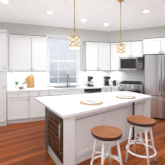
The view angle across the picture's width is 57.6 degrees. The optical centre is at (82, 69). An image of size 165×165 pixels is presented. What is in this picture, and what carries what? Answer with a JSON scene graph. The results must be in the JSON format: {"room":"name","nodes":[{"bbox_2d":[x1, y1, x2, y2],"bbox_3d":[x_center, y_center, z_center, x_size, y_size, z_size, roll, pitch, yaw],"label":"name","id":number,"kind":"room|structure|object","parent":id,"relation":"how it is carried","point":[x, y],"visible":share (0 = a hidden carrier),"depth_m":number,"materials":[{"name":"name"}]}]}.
{"room":"kitchen","nodes":[
{"label":"kitchen","id":0,"kind":"room"},
{"bbox_2d":[0,22,108,87],"bbox_3d":[-1.320,0.000,5.136,5.051,3.000,0.164,0,0,-19],"label":"wall","id":1,"kind":"structure","parent":0,"point":[43,30],"depth_m":5.13,"materials":[{"name":"white paint"}]},
{"bbox_2d":[9,34,46,70],"bbox_3d":[-1.694,-0.525,4.717,1.095,1.110,0.382,0,0,-19],"label":"upper cabinet","id":2,"kind":"object","parent":1,"relation":"attached to","point":[27,52],"visible":1,"depth_m":4.57,"materials":[{"name":"white wood"}]},
{"bbox_2d":[46,34,79,85],"bbox_3d":[-0.676,-0.325,5.296,1.186,1.750,0.150,0,0,-19],"label":"window","id":3,"kind":"structure","parent":1,"relation":"in","point":[77,61],"depth_m":5.26,"materials":[{"name":"white wood"}]},
{"bbox_2d":[82,41,109,70],"bbox_3d":[0.572,-0.495,5.479,1.097,1.030,0.382,0,0,-19],"label":"upper cabinet","id":4,"kind":"object","parent":1,"relation":"attached to","point":[96,56],"visible":1,"depth_m":5.31,"materials":[{"name":"white wood"}]},
{"bbox_2d":[0,119,164,164],"bbox_3d":[0.500,1.550,2.500,15.000,0.100,13.000,0,0,0],"label":"floor","id":5,"kind":"structure","parent":0,"point":[22,143],"depth_m":2.87,"materials":[{"name":"brown wood"}]},
{"bbox_2d":[0,29,9,125],"bbox_3d":[-2.476,0.215,4.249,0.675,2.570,0.772,0,0,-19],"label":"pantry cabinet","id":6,"kind":"object","parent":5,"relation":"on","point":[4,65],"visible":0.94,"depth_m":4.01,"materials":[{"name":"white wood"}]},
{"bbox_2d":[7,90,110,123],"bbox_3d":[-0.621,1.055,4.987,3.308,0.890,1.698,0,0,0],"label":"base cabinet","id":7,"kind":"object","parent":5,"relation":"on","point":[23,105],"depth_m":4.32,"materials":[{"name":"white painted wood"},{"name":"metal handles"}]},
{"bbox_2d":[11,86,110,89],"bbox_3d":[-0.621,0.590,4.985,3.308,0.040,1.702,0,0,0],"label":"countertop","id":8,"kind":"structure","parent":7,"relation":"on","point":[57,87],"depth_m":4.89,"materials":[{"name":"white stone"}]},
{"bbox_2d":[22,82,26,88],"bbox_3d":[-1.783,0.471,4.613,0.134,0.196,0.136,0,0,0],"label":"canister","id":9,"kind":"object","parent":8,"relation":"on","point":[24,85],"visible":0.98,"depth_m":4.56,"materials":[{"name":"white ceramic"}]},
{"bbox_2d":[25,75,28,86],"bbox_3d":[-1.765,0.361,4.841,0.170,0.392,0.071,0,0,-19],"label":"cutting board","id":10,"kind":"object","parent":8,"relation":"on","point":[27,79],"visible":0.67,"depth_m":4.83,"materials":[{"name":"brown wood"}]},
{"bbox_2d":[29,73,33,86],"bbox_3d":[-1.641,0.322,4.851,0.150,0.472,0.082,0,0,-19],"label":"cutting board","id":11,"kind":"object","parent":8,"relation":"on","point":[31,80],"visible":1,"depth_m":4.84,"materials":[{"name":"brown wood"}]},
{"bbox_2d":[87,76,93,85],"bbox_3d":[0.280,0.394,5.343,0.200,0.350,0.290,0,0,-19],"label":"stand mixer","id":12,"kind":"object","parent":8,"relation":"on","point":[90,82],"visible":1,"depth_m":5.24,"materials":[{"name":"black metal"}]},
{"bbox_2d":[103,76,109,85],"bbox_3d":[0.906,0.404,5.514,0.180,0.330,0.265,0,0,-19],"label":"coffee maker","id":13,"kind":"object","parent":8,"relation":"on","point":[106,80],"visible":1,"depth_m":5.52,"materials":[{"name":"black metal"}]},
{"bbox_2d":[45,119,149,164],"bbox_3d":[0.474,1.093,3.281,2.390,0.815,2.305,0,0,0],"label":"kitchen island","id":14,"kind":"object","parent":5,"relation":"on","point":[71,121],"depth_m":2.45,"materials":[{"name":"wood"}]},
{"bbox_2d":[35,91,151,118],"bbox_3d":[0.300,0.687,3.363,2.836,0.094,2.514,0,0,0],"label":"island countertop","id":15,"kind":"structure","parent":14,"relation":"on","point":[62,106],"depth_m":3.05,"materials":[{"name":"white stone"}]},
{"bbox_2d":[79,100,103,105],"bbox_3d":[0.176,0.620,2.927,0.470,0.038,0.470,0,0,0],"label":"place setting","id":16,"kind":"object","parent":15,"relation":"on","point":[91,102],"visible":1,"depth_m":2.86,"materials":[{"name":"beige ceramic"}]},
{"bbox_2d":[115,95,135,98],"bbox_3d":[1.004,0.620,3.504,0.470,0.038,0.470,0,0,0],"label":"place setting","id":17,"kind":"object","parent":15,"relation":"on","point":[125,97],"visible":1,"depth_m":3.45,"materials":[{"name":"beige ceramic"}]},
{"bbox_2d":[90,125,122,164],"bbox_3d":[0.331,1.171,2.066,0.476,0.663,0.476,0,0,0],"label":"stool","id":18,"kind":"object","parent":5,"relation":"on","point":[105,135],"visible":1,"depth_m":2.02,"materials":[{"name":"brown"}]},
{"bbox_2d":[110,85,117,91],"bbox_3d":[1.238,1.035,5.450,0.441,0.930,0.773,0,0,0],"label":"base cabinet","id":19,"kind":"object","parent":5,"relation":"on","point":[114,88],"visible":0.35,"depth_m":5.15,"materials":[{"name":"white wood"}]},
{"bbox_2d":[118,81,142,93],"bbox_3d":[1.665,0.950,5.154,0.757,1.100,0.733,0,0,23],"label":"range","id":20,"kind":"object","parent":5,"relation":"on","point":[134,86],"visible":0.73,"depth_m":4.89,"materials":[{"name":"silver metal"}]},
{"bbox_2d":[124,115,156,164],"bbox_3d":[0.946,1.151,2.434,0.544,0.703,0.544,0,0,0],"label":"stool","id":21,"kind":"object","parent":5,"relation":"on","point":[140,122],"visible":0.98,"depth_m":2.40,"materials":[{"name":"brown"}]},
{"bbox_2d":[145,54,164,119],"bbox_3d":[2.479,0.520,4.763,0.930,1.960,0.793,0,0,23],"label":"refrigerator","id":22,"kind":"object","parent":5,"relation":"on","point":[155,77],"visible":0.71,"depth_m":4.51,"materials":[{"name":"grey metal"}]},
{"bbox_2d":[0,0,164,30],"bbox_3d":[0.500,-1.560,2.500,15.000,0.120,13.000,0,0,0],"label":"ceiling","id":23,"kind":"structure","parent":0,"point":[96,14],"depth_m":3.98,"materials":[{"name":"white paint"}]},
{"bbox_2d":[69,0,79,48],"bbox_3d":[-0.146,-0.945,2.700,0.194,1.109,0.194,0,0,0],"label":"pendant light","id":24,"kind":"object","parent":23,"relation":"hanging from","point":[73,41],"visible":1,"depth_m":2.63,"materials":[{"name":"gold metal"}]},
{"bbox_2d":[116,0,125,54],"bbox_3d":[0.817,-0.914,3.200,0.194,1.169,0.194,0,0,0],"label":"pendant light","id":25,"kind":"object","parent":23,"relation":"hanging from","point":[120,48],"visible":1,"depth_m":3.16,"materials":[{"name":"gold metal"}]},
{"bbox_2d":[109,26,164,93],"bbox_3d":[3.363,0.000,4.935,5.000,3.000,0.164,0,0,23],"label":"wall","id":26,"kind":"structure","parent":0,"point":[118,77],"depth_m":5.49,"materials":[{"name":"white paint"}]},
{"bbox_2d":[110,42,120,70],"bbox_3d":[1.171,-0.495,5.569,0.462,1.030,0.382,0,0,23],"label":"upper cabinet","id":27,"kind":"object","parent":26,"relation":"attached to","point":[114,61],"visible":0.83,"depth_m":5.42,"materials":[{"name":"white wood"}]},
{"bbox_2d":[120,40,142,57],"bbox_3d":[1.735,-0.723,5.318,0.765,0.575,0.402,0,0,23],"label":"upper cabinet","id":28,"kind":"object","parent":26,"relation":"attached to","point":[133,48],"visible":0.92,"depth_m":5.14,"materials":[{"name":"white wood"}]},
{"bbox_2d":[120,57,142,69],"bbox_3d":[1.723,-0.217,5.290,0.757,0.425,0.463,0,0,23],"label":"microwave","id":29,"kind":"object","parent":28,"relation":"attached to","point":[133,63],"visible":1,"depth_m":5.11,"materials":[{"name":"silver metal"}]},
{"bbox_2d":[143,37,164,55],"bbox_3d":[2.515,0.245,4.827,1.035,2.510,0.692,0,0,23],"label":"upper cabinet","id":30,"kind":"object","parent":26,"relation":"attached to","point":[153,46],"visible":1,"depth_m":4.65,"materials":[{"name":"white wood"}]},
{"label":"outside","id":31,"kind":"structure","parent":0,"visible":0},
{"bbox_2d":[50,39,75,82],"bbox_3d":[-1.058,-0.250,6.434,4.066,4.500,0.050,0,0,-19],"label":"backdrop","id":32,"kind":"structure","parent":31,"point":[57,67],"depth_m":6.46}
]}

